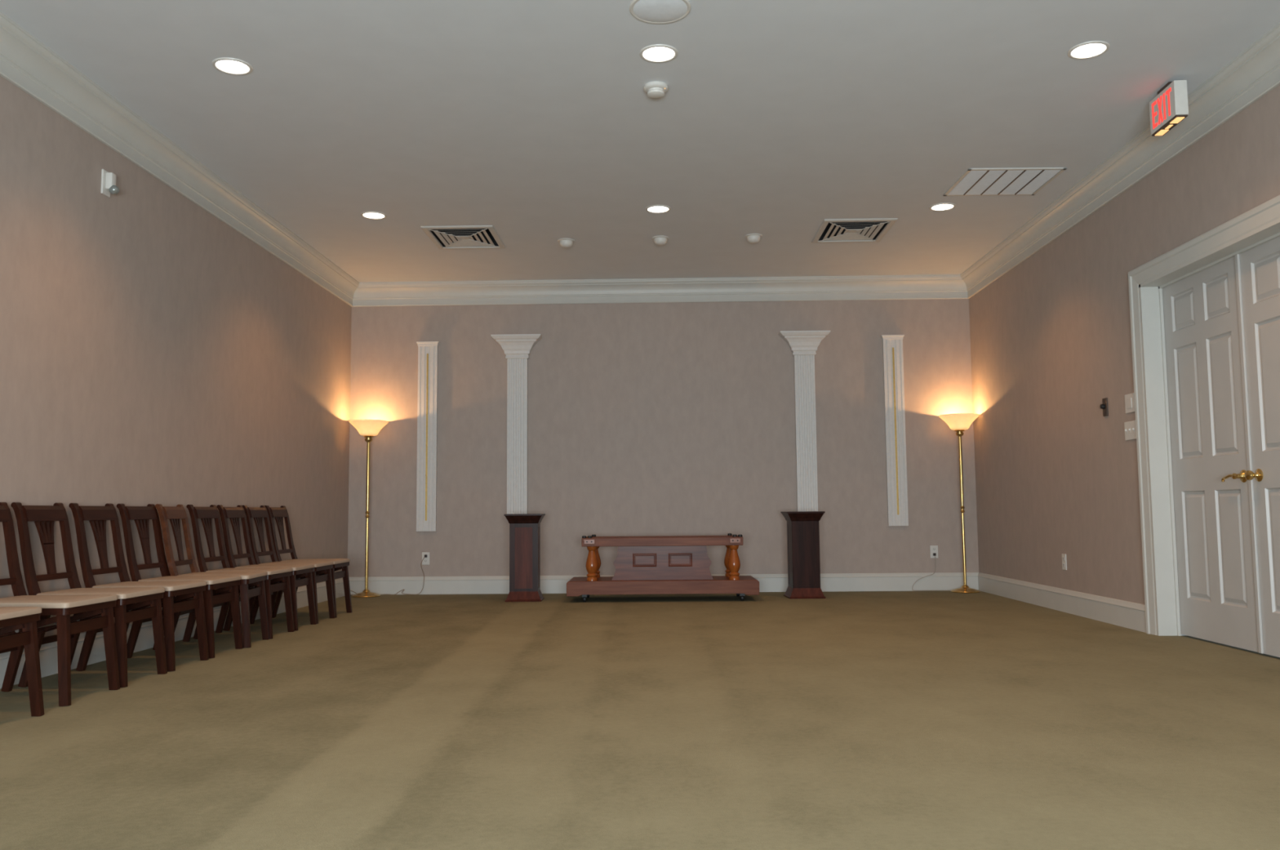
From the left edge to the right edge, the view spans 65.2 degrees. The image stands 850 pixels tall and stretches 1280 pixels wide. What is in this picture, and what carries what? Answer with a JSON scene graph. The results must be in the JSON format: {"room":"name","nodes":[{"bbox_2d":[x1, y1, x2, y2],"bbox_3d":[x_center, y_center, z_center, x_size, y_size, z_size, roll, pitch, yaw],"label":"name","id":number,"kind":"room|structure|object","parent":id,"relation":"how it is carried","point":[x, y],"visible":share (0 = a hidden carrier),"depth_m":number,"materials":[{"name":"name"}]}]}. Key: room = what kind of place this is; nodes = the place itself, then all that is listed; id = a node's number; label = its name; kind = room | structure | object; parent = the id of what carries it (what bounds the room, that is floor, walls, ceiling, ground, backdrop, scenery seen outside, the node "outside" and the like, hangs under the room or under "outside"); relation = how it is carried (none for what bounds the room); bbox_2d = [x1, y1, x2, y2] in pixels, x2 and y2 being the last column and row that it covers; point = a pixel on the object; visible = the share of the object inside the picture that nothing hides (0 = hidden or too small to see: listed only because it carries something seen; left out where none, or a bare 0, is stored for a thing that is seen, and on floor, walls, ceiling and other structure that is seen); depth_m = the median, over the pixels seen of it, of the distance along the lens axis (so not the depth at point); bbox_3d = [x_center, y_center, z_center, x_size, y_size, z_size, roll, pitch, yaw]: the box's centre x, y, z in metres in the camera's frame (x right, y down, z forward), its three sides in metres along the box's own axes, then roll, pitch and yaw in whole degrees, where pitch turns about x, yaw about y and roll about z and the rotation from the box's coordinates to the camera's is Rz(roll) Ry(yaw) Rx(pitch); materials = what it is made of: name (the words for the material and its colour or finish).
{"room":"funeral home viewing room","nodes":[
{"label":"funeral home viewing room","id":0,"kind":"room"},
{"bbox_2d":[0,75,351,636],"bbox_3d":[-3.243,-0.377,4.482,0.150,3.252,12.328,-1,-5,1],"label":"wall","id":1,"kind":"structure","parent":0,"point":[152,351],"depth_m":6.32,"materials":[{"name":"paint"}]},
{"bbox_2d":[100,168,119,197],"bbox_3d":[-3.112,-1.423,5.888,0.078,0.145,0.083,-1,-5,1],"label":"camera","id":2,"kind":"object","parent":1,"relation":"attached to","point":[108,186],"visible":1,"depth_m":5.88,"materials":[{"name":"white plastic"}]},
{"bbox_2d":[0,577,344,688],"bbox_3d":[-3.144,1.154,4.374,0.021,0.182,11.978,-1,-5,1],"label":"baseboard","id":3,"kind":"structure","parent":1,"relation":"attached to","point":[48,656],"depth_m":6.08,"materials":[{"name":"paint"}]},
{"bbox_2d":[0,11,359,306],"bbox_3d":[-3.125,-1.879,4.633,0.112,0.235,11.978,-1,-5,1],"label":"crown molding","id":4,"kind":"structure","parent":1,"relation":"attached to","point":[26,62],"depth_m":6.27,"materials":[{"name":"paint"}]},
{"bbox_2d":[0,591,1279,849],"bbox_3d":[0.191,1.257,4.269,6.992,0.100,12.328,-1,-5,1],"label":"floor","id":5,"kind":"structure","parent":0,"point":[842,720],"depth_m":3.81,"materials":[{"name":"carpet"}]},
{"bbox_2d":[0,606,44,716],"bbox_3d":[-2.826,0.761,4.051,0.612,0.913,0.430,0,-5,-1],"label":"folding chair","id":6,"kind":"object","parent":5,"relation":"on","point":[11,618],"visible":1,"depth_m":4.20,"materials":[{"name":"wood"}]},
{"bbox_2d":[0,502,119,706],"bbox_3d":[-2.833,0.815,4.677,0.612,0.913,0.430,-1,-5,1],"label":"folding chair","id":7,"kind":"object","parent":5,"relation":"on","point":[62,606],"visible":0.92,"depth_m":4.74,"materials":[{"name":"brown wood"}]},
{"bbox_2d":[10,502,167,687],"bbox_3d":[-2.823,0.854,5.142,0.612,0.913,0.430,-1,-5,1],"label":"chair","id":8,"kind":"object","parent":5,"relation":"on","point":[143,596],"visible":0.78,"depth_m":5.12,"materials":[{"name":"brown wood"}]},
{"bbox_2d":[68,502,208,671],"bbox_3d":[-2.813,0.896,5.630,0.612,0.913,0.430,-1,-5,1],"label":"chair","id":9,"kind":"object","parent":5,"relation":"on","point":[97,516],"visible":0.73,"depth_m":5.59,"materials":[{"name":"brown wood"}]},
{"bbox_2d":[116,503,243,657],"bbox_3d":[-2.802,0.937,6.108,0.612,0.913,0.430,-1,-5,1],"label":"chair","id":10,"kind":"object","parent":5,"relation":"on","point":[141,515],"visible":0.74,"depth_m":6.08,"materials":[{"name":"brown wood"}]},
{"bbox_2d":[155,503,269,648],"bbox_3d":[-2.781,0.973,6.526,0.612,0.913,0.430,0,-5,-5],"label":"chair","id":11,"kind":"object","parent":5,"relation":"on","point":[175,513],"visible":0.78,"depth_m":6.50,"materials":[{"name":"brown wood"}]},
{"bbox_2d":[186,504,294,639],"bbox_3d":[-2.784,1.012,6.985,0.612,0.913,0.430,-1,-5,1],"label":"chair","id":12,"kind":"object","parent":5,"relation":"on","point":[206,514],"visible":0.79,"depth_m":7.01,"materials":[{"name":"brown wood"}]},
{"bbox_2d":[216,504,316,631],"bbox_3d":[-2.774,1.051,7.448,0.612,0.913,0.430,-1,-5,1],"label":"chair","id":13,"kind":"object","parent":5,"relation":"on","point":[233,513],"visible":0.79,"depth_m":7.43,"materials":[{"name":"brown wood"}]},
{"bbox_2d":[242,505,335,623],"bbox_3d":[-2.765,1.088,7.882,0.612,0.913,0.430,-1,-5,1],"label":"chair","id":14,"kind":"object","parent":5,"relation":"on","point":[258,513],"visible":0.73,"depth_m":7.90,"materials":[{"name":"brown wood"}]},
{"bbox_2d":[265,505,351,617],"bbox_3d":[-2.755,1.125,8.316,0.612,0.913,0.430,-1,-5,1],"label":"folding chair","id":15,"kind":"object","parent":5,"relation":"on","point":[278,513],"visible":0.71,"depth_m":8.32,"materials":[{"name":"brown wood"}]},
{"bbox_2d":[348,419,426,597],"bbox_3d":[-2.592,0.845,10.188,0.769,1.779,0.402,-1,-5,1],"label":"floor lamp","id":16,"kind":"object","parent":5,"relation":"on","point":[368,428],"visible":0.98,"depth_m":10.16,"materials":[{"name":"gold metal"}]},
{"bbox_2d":[503,513,545,601],"bbox_3d":[-1.098,1.260,9.553,0.360,0.818,0.360,0,-5,-1],"label":"pedestal","id":17,"kind":"object","parent":5,"relation":"on","point":[524,528],"visible":1,"depth_m":9.42,"materials":[{"name":"brown wood"}]},
{"bbox_2d":[566,533,759,601],"bbox_3d":[0.212,1.350,9.527,1.776,0.612,0.620,-1,-5,1],"label":"casket bier","id":18,"kind":"object","parent":5,"relation":"on","point":[659,564],"visible":1,"depth_m":9.27,"materials":[{"name":"brown wood"}]},
{"bbox_2d":[780,511,826,599],"bbox_3d":[1.572,1.242,9.618,0.360,0.818,0.360,0,-5,-2],"label":"pedestal","id":19,"kind":"object","parent":5,"relation":"on","point":[802,526],"visible":1,"depth_m":9.49,"materials":[{"name":"brown wood"}]},
{"bbox_2d":[911,413,980,592],"bbox_3d":[3.103,0.787,10.091,0.686,1.779,0.392,-1,-5,1],"label":"floor lamp","id":20,"kind":"object","parent":5,"relation":"on","point":[957,422],"visible":1,"depth_m":10.06,"materials":[{"name":"gold metal"}]},
{"bbox_2d":[0,0,1279,282],"bbox_3d":[0.162,-2.157,4.562,6.992,0.250,12.328,-1,-5,1],"label":"ceiling","id":21,"kind":"structure","parent":0,"point":[535,122],"depth_m":6.05,"materials":[{"name":"paint"}]},
{"bbox_2d":[212,57,253,75],"bbox_3d":[-2.201,-1.935,5.402,0.206,0.008,0.206,-1,-5,1],"label":"recessed light","id":22,"kind":"object","parent":21,"relation":"in","point":[229,65],"visible":1,"depth_m":5.39,"materials":[{"name":"white plastic"}]},
{"bbox_2d":[360,211,386,219],"bbox_3d":[-2.163,-1.702,8.127,0.206,0.008,0.206,-1,-5,1],"label":"recessed light","id":23,"kind":"object","parent":21,"relation":"in","point":[370,215],"visible":1,"depth_m":8.12,"materials":[{"name":"white plastic"}]},
{"bbox_2d":[420,225,505,248],"bbox_3d":[-1.544,-1.726,8.814,0.610,0.175,0.710,-1,-5,1],"label":"ceiling vent","id":24,"kind":"object","parent":21,"relation":"in","point":[458,237],"visible":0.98,"depth_m":8.93,"materials":[{"name":"metal"}]},
{"bbox_2d":[557,238,574,248],"bbox_3d":[-0.660,-1.617,8.941,0.154,0.065,0.154,-1,-5,1],"label":"dome","id":25,"kind":"object","parent":21,"relation":"attached to","point":[564,242],"visible":1,"depth_m":8.90,"materials":[{"name":"white plastic"}]},
{"bbox_2d":[643,80,667,98],"bbox_3d":[0.090,-1.904,5.707,0.140,0.058,0.140,-1,-5,1],"label":"smoke detector","id":26,"kind":"object","parent":21,"relation":"attached to","point":[655,89],"visible":1,"depth_m":5.67,"materials":[{"name":"white plastic"}]},
{"bbox_2d":[645,204,671,213],"bbox_3d":[0.146,-1.731,8.025,0.206,0.008,0.206,-1,-5,1],"label":"recessed light","id":27,"kind":"object","parent":21,"relation":"in","point":[654,208],"visible":1,"depth_m":8.01,"materials":[{"name":"white plastic"}]},
{"bbox_2d":[639,44,678,62],"bbox_3d":[0.100,-1.964,5.295,0.206,0.008,0.206,-1,-5,1],"label":"recessed light","id":28,"kind":"object","parent":21,"relation":"in","point":[657,53],"visible":1,"depth_m":5.29,"materials":[{"name":"white plastic"}]},
{"bbox_2d":[629,0,690,23],"bbox_3d":[0.097,-1.999,4.812,0.296,0.022,0.296,-1,-5,1],"label":"ceiling speaker","id":29,"kind":"object","parent":21,"relation":"attached to","point":[655,11],"visible":1,"depth_m":4.81,"materials":[{"name":"white plastic"}]},
{"bbox_2d":[652,235,669,245],"bbox_3d":[0.182,-1.629,8.884,0.154,0.065,0.154,-1,-5,1],"label":"dome","id":30,"kind":"object","parent":21,"relation":"attached to","point":[658,240],"visible":1,"depth_m":8.84,"materials":[{"name":"white plastic"}]},
{"bbox_2d":[745,233,762,243],"bbox_3d":[1.005,-1.640,8.842,0.154,0.065,0.154,-1,-5,1],"label":"dome","id":31,"kind":"object","parent":21,"relation":"attached to","point":[751,237],"visible":1,"depth_m":8.80,"materials":[{"name":"white plastic"}]},
{"bbox_2d":[811,217,897,243],"bbox_3d":[1.852,-1.764,8.709,0.610,0.175,0.710,-1,-5,1],"label":"ceiling vent","id":32,"kind":"object","parent":21,"relation":"in","point":[831,230],"visible":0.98,"depth_m":8.83,"materials":[{"name":"metal"}]},
{"bbox_2d":[928,202,955,210],"bbox_3d":[2.429,-1.750,8.033,0.206,0.008,0.206,-1,-5,1],"label":"recessed light","id":33,"kind":"object","parent":21,"relation":"in","point":[943,206],"visible":1,"depth_m":8.03,"materials":[{"name":"white plastic"}]},
{"bbox_2d":[943,167,1066,195],"bbox_3d":[2.693,-1.802,7.430,0.700,0.012,0.600,-1,-5,0],"label":"ceiling vent","id":34,"kind":"object","parent":21,"relation":"in","point":[1014,180],"visible":1,"depth_m":7.40,"materials":[{"name":"metal"}]},
{"bbox_2d":[1067,40,1110,58],"bbox_3d":[2.376,-1.984,5.299,0.206,0.008,0.206,-1,-5,1],"label":"recessed light","id":35,"kind":"object","parent":21,"relation":"in","point":[1091,49],"visible":1,"depth_m":5.29,"materials":[{"name":"white plastic"}]},
{"bbox_2d":[1149,80,1188,136],"bbox_3d":[3.043,-1.833,5.764,0.074,0.240,0.310,-1,-5,3],"label":"exit sign","id":36,"kind":"object","parent":21,"relation":"hanging from","point":[1170,107],"visible":1,"depth_m":5.70,"materials":[{"name":"white plastic"}]},
{"bbox_2d":[1151,114,1187,136],"bbox_3d":[3.045,-1.723,5.754,0.064,0.010,0.298,-1,-5,3],"label":"light","id":37,"kind":"object","parent":36,"relation":"on","point":[1171,121],"depth_m":5.74,"materials":[{"name":"yellow"}]},
{"bbox_2d":[347,298,978,577],"bbox_3d":[0.206,0.107,10.480,6.492,3.252,0.150,-1,-5,1],"label":"wall","id":38,"kind":"structure","parent":0,"point":[644,419],"depth_m":10.41,"materials":[{"name":"paint"}]},
{"bbox_2d":[422,551,429,564],"bbox_3d":[-2.215,1.381,10.342,0.080,0.128,0.010,-1,-5,1],"label":"wall outlet","id":39,"kind":"object","parent":38,"relation":"attached to","point":[425,561],"visible":1,"depth_m":10.34,"materials":[{"name":"white plastic"}]},
{"bbox_2d":[416,341,439,531],"bbox_3d":[-2.219,0.113,10.426,0.234,1.978,0.059,-1,-5,1],"label":"wall panel","id":40,"kind":"object","parent":38,"relation":"attached to","point":[428,351],"visible":1,"depth_m":10.41,"materials":[{"name":"white paint"}]},
{"bbox_2d":[490,333,542,514],"bbox_3d":[-1.278,0.009,10.361,0.516,1.892,0.162,-1,-5,1],"label":"pilaster","id":41,"kind":"object","parent":38,"relation":"attached to","point":[517,348],"visible":0.91,"depth_m":10.39,"materials":[{"name":"white paint"}]},
{"bbox_2d":[351,274,967,306],"bbox_3d":[0.190,-1.407,10.478,6.492,0.235,0.112,-1,-5,1],"label":"crown molding","id":42,"kind":"structure","parent":38,"relation":"attached to","point":[926,286],"depth_m":10.49,"materials":[{"name":"paint"}]},
{"bbox_2d":[349,572,978,594],"bbox_3d":[0.217,1.629,10.264,6.492,0.182,0.021,-1,-5,1],"label":"baseboard","id":43,"kind":"structure","parent":38,"relation":"attached to","point":[829,582],"depth_m":10.27,"materials":[{"name":"paint"}]},
{"bbox_2d":[778,330,830,511],"bbox_3d":[1.713,-0.022,10.300,0.516,1.892,0.162,-1,-5,1],"label":"pilaster","id":44,"kind":"object","parent":38,"relation":"attached to","point":[803,344],"visible":0.84,"depth_m":10.33,"materials":[{"name":"white paint"}]},
{"bbox_2d":[880,334,908,525],"bbox_3d":[2.637,0.050,10.328,0.234,1.973,0.059,-1,-5,1],"label":"wall panel","id":45,"kind":"object","parent":38,"relation":"attached to","point":[892,344],"visible":1,"depth_m":10.32,"materials":[{"name":"white paint"}]},
{"bbox_2d":[929,545,937,558],"bbox_3d":[3.011,1.298,10.238,0.080,0.128,0.010,-1,-5,1],"label":"wall outlet","id":46,"kind":"object","parent":38,"relation":"attached to","point":[933,548],"visible":1,"depth_m":10.24,"materials":[{"name":"white plastic"}]},
{"bbox_2d":[968,84,1279,604],"bbox_3d":[3.422,-0.447,4.346,0.200,3.252,12.328,-1,-5,1],"label":"wall","id":47,"kind":"structure","parent":0,"point":[1051,336],"depth_m":7.68,"materials":[{"name":"paint"}]},
{"bbox_2d":[977,572,1146,632],"bbox_3d":[3.325,1.086,4.242,0.021,0.182,11.978,-1,-5,1],"label":"baseboard","id":48,"kind":"structure","parent":47,"relation":"attached to","point":[1130,615],"depth_m":7.88,"materials":[{"name":"paint"}]},
{"bbox_2d":[1062,553,1066,569],"bbox_3d":[3.408,1.100,8.039,0.010,0.128,0.080,-1,-5,1],"label":"wall outlet","id":49,"kind":"object","parent":47,"relation":"attached to","point":[1064,555],"visible":1,"depth_m":8.03,"materials":[{"name":"white plastic"}]},
{"bbox_2d":[1099,397,1108,416],"bbox_3d":[3.366,-0.130,7.265,0.037,0.130,0.068,-1,-5,1],"label":"thermostat","id":50,"kind":"object","parent":47,"relation":"attached to","point":[1104,406],"visible":1,"depth_m":7.25,"materials":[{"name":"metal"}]},
{"bbox_2d":[960,22,1279,298],"bbox_3d":[3.253,-1.946,4.503,0.112,0.235,11.978,-1,-5,1],"label":"crown molding","id":51,"kind":"structure","parent":47,"relation":"attached to","point":[1255,72],"depth_m":6.60,"materials":[{"name":"paint"}]},
{"bbox_2d":[1124,392,1134,413],"bbox_3d":[3.371,-0.149,6.885,0.012,0.130,0.135,-1,-5,1],"label":"control plate","id":52,"kind":"object","parent":47,"relation":"attached to","point":[1129,398],"visible":1,"depth_m":6.87,"materials":[{"name":"white plastic"}]},
{"bbox_2d":[1124,420,1136,440],"bbox_3d":[3.369,0.038,6.879,0.019,0.128,0.165,-1,-5,1],"label":"light switch","id":53,"kind":"object","parent":47,"relation":"attached to","point":[1130,429],"visible":1,"depth_m":6.88,"materials":[{"name":"white plastic"}]},
{"bbox_2d":[1128,195,1279,635],"bbox_3d":[3.439,0.079,5.715,0.232,2.437,2.059,-1,-5,1],"label":"door frame","id":54,"kind":"structure","parent":47,"relation":"attached to","point":[1260,224],"depth_m":6.58,"materials":[{"name":"paint"}]},
{"bbox_2d":[1162,256,1258,652],"bbox_3d":[3.479,0.180,6.156,0.110,2.287,0.889,-1,-5,1],"label":"door","id":55,"kind":"structure","parent":47,"relation":"in","point":[1215,570],"depth_m":6.13,"materials":[{"name":"paint"}]},
{"bbox_2d":[1234,235,1279,657],"bbox_3d":[3.457,0.105,5.272,0.117,2.287,0.910,-1,-5,1],"label":"door","id":56,"kind":"structure","parent":47,"relation":"in","point":[1257,269],"depth_m":5.59,"materials":[{"name":"paint"}]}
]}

